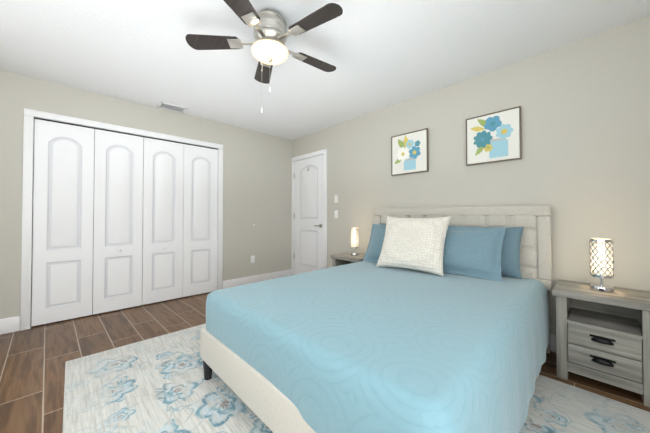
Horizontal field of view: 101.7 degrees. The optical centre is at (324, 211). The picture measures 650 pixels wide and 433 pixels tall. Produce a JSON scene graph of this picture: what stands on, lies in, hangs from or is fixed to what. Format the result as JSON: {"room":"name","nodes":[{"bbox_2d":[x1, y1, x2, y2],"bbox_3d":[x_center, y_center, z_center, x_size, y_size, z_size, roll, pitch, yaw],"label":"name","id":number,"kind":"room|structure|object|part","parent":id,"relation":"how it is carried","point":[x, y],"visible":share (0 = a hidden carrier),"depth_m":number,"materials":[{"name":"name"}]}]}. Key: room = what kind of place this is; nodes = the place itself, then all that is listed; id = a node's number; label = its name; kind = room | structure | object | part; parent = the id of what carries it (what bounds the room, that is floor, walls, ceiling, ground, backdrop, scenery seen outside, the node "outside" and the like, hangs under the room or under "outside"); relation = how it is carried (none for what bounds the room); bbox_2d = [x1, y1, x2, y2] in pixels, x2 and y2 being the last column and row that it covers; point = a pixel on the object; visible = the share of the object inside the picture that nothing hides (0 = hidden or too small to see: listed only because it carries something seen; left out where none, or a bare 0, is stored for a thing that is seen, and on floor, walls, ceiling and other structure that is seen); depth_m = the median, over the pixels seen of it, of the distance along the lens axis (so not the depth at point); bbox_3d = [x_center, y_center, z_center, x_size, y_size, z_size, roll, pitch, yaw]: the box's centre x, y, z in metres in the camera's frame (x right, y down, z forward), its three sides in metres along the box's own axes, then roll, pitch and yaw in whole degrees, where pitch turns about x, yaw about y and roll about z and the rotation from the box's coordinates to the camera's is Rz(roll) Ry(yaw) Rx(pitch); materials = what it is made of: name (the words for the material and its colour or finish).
{"room":"bedroom","nodes":[
{"label":"bedroom","id":0,"kind":"room"},
{"bbox_2d":[0,70,291,334],"bbox_3d":[-2.101,-0.078,3.353,4.070,2.440,0.142,1,-1,-43],"label":"wall","id":1,"kind":"structure","parent":0,"point":[108,203],"depth_m":3.07,"materials":[{"name":"grey paint"}]},
{"bbox_3d":[-2.227,0.078,3.225,1.929,2.124,0.132,1,-1,-43],"label":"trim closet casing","id":2,"kind":"part","parent":1,"relation":"part of","materials":[{"name":"white wood"}]},
{"bbox_2d":[0,292,649,432],"bbox_3d":[-0.307,1.167,1.523,4.190,0.100,5.240,1,-1,-43],"label":"floor","id":3,"kind":"structure","parent":0,"point":[34,359],"depth_m":2.10,"materials":[{"name":"brown wood"}]},
{"bbox_2d":[330,252,364,266],"bbox_3d":[0.378,0.847,3.344,0.415,0.590,0.470,1,-1,-43],"label":"nightstand","id":4,"kind":"object","parent":3,"relation":"on","point":[342,259],"visible":0.06,"depth_m":3.32,"materials":[{"name":"grey wood"}]},
{"bbox_2d":[350,228,358,255],"bbox_3d":[0.374,0.378,3.339,0.114,0.345,0.113,1,-1,-43],"label":"lamp","id":5,"kind":"object","parent":4,"relation":"on","point":[354,238],"visible":1,"depth_m":3.29,"materials":[{"name":"white fabric"}]},
{"bbox_3d":[0.374,0.332,3.340,0.100,0.245,0.100,1,-1,-43],"label":"lamp shade","id":6,"kind":"part","parent":5,"relation":"part of","materials":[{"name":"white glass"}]},
{"bbox_2d":[62,323,649,432],"bbox_3d":[-0.024,1.114,1.668,2.340,0.009,3.060,1,-1,-44],"label":"rug","id":7,"kind":"object","parent":3,"relation":"on","point":[159,384],"visible":0.33,"depth_m":1.54,"materials":[{"name":"white carpet"}]},
{"bbox_2d":[200,205,551,432],"bbox_3d":[0.478,0.534,1.946,2.156,1.174,1.656,1,-1,-45],"label":"bed","id":8,"kind":"object","parent":3,"relation":"on","point":[426,320],"visible":1,"depth_m":1.31,"materials":[{"name":"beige fabric"}]},
{"bbox_3d":[0.458,0.877,1.923,2.060,0.200,1.600,1,-1,-45],"label":"frame","id":9,"kind":"part","parent":8,"relation":"part of","materials":[{"name":"beige fabric"}]},
{"bbox_2d":[376,216,450,275],"bbox_3d":[0.802,0.287,2.447,0.620,0.530,0.162,-1,-25,41],"label":"pillow","id":10,"kind":"object","parent":8,"relation":"on","point":[421,244],"depth_m":2.35,"materials":[{"name":"white fabric"}]},
{"bbox_3d":[1.211,0.544,2.674,0.090,1.174,1.653,1,-1,-45],"label":"headboard","id":11,"kind":"part","parent":8,"relation":"part of","materials":[{"name":"beige fabric"}]},
{"bbox_2d":[448,225,523,278],"bbox_3d":[1.356,0.331,2.359,0.660,0.420,0.162,-1,-16,45],"label":"pillow","id":12,"kind":"object","parent":8,"relation":"on","point":[512,252],"depth_m":2.15,"materials":[{"name":"blue fabric"}]},
{"bbox_2d":[552,279,649,406],"bbox_3d":[1.861,0.825,1.774,0.415,0.590,0.470,1,-1,-43],"label":"nightstand","id":13,"kind":"object","parent":3,"relation":"on","point":[604,337],"visible":1,"depth_m":1.69,"materials":[{"name":"grey wood"}]},
{"bbox_2d":[589,238,613,292],"bbox_3d":[1.860,0.357,1.779,0.114,0.345,0.113,1,-1,-43],"label":"lamp","id":14,"kind":"object","parent":13,"relation":"on","point":[601,252],"visible":1,"depth_m":1.75,"materials":[{"name":"white fabric"}]},
{"bbox_3d":[1.861,0.311,1.780,0.100,0.245,0.100,1,-1,-43],"label":"lamp shade","id":15,"kind":"part","parent":14,"relation":"part of","materials":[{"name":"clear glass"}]},
{"bbox_3d":[1.720,0.863,1.639,0.026,0.164,0.112,1,-1,-43],"label":"handle","id":16,"kind":"part","parent":13,"relation":"part of","materials":[{"name":"black metal"}]},
{"bbox_2d":[0,0,649,139],"bbox_3d":[-0.307,-1.373,1.558,4.190,0.100,5.240,1,-1,-43],"label":"ceiling","id":17,"kind":"structure","parent":0,"point":[379,54],"depth_m":2.13,"materials":[{"name":"white paint"}]},
{"bbox_2d":[157,102,187,113],"bbox_3d":[-1.902,-1.293,3.301,0.295,0.011,0.215,1,-1,-43],"label":"ceiling vent","id":18,"kind":"object","parent":17,"relation":"in","point":[171,107],"visible":1,"depth_m":3.29,"materials":[{"name":"white metal"}]},
{"bbox_2d":[185,0,342,112],"bbox_3d":[-0.341,-0.993,1.808,1.054,0.653,1.069,1,-1,-43],"label":"fan","id":19,"kind":"object","parent":17,"relation":"hanging from","point":[269,49],"visible":1,"depth_m":1.73,"materials":[{"name":"brown wood"}]},
{"bbox_3d":[-0.373,-1.066,1.800,0.248,0.051,0.248,1,-1,-43],"label":"lamp shade","id":20,"kind":"part","parent":19,"relation":"part of","materials":[{"name":"white glass"}]},
{"bbox_2d":[291,16,649,352],"bbox_3d":[1.154,-0.084,2.920,0.170,2.440,5.240,1,-1,-43],"label":"wall","id":21,"kind":"structure","parent":0,"point":[581,167],"depth_m":2.22,"materials":[{"name":"grey paint"}]},
{"bbox_3d":[-0.262,0.129,4.397,0.035,2.038,0.762,1,-1,-43],"label":"door","id":22,"kind":"part","parent":21,"relation":"part of","materials":[{"name":"white wood"}]},
{"bbox_3d":[-0.245,0.098,4.413,0.132,2.118,0.904,1,-1,-43],"label":"trim door casing","id":23,"kind":"part","parent":21,"relation":"part of","materials":[{"name":"white wood"}]},
{"bbox_2d":[334,195,337,202],"bbox_3d":[0.164,-0.191,3.913,0.010,0.116,0.072,1,-1,-43],"label":"switch","id":24,"kind":"object","parent":21,"relation":"attached to","point":[335,196],"depth_m":3.91,"materials":[{"name":"white plastic"}]},
{"bbox_2d":[334,210,337,217],"bbox_3d":[0.164,0.040,3.909,0.010,0.116,0.072,1,-1,-43],"label":"switch","id":25,"kind":"object","parent":21,"relation":"attached to","point":[335,211],"depth_m":3.91,"materials":[{"name":"white plastic"}]},
{"bbox_2d":[391,128,428,175],"bbox_3d":[0.969,-0.672,3.049,0.030,0.470,0.450,1,-1,-43],"label":"picture","id":26,"kind":"object","parent":21,"relation":"attached to","point":[409,152],"visible":1,"depth_m":3.02,"materials":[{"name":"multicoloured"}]},
{"bbox_2d":[466,106,521,165],"bbox_3d":[1.542,-0.681,2.442,0.030,0.455,0.440,1,-1,-43],"label":"picture","id":27,"kind":"object","parent":21,"relation":"attached to","point":[493,137],"visible":1,"depth_m":2.42,"materials":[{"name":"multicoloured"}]}
]}

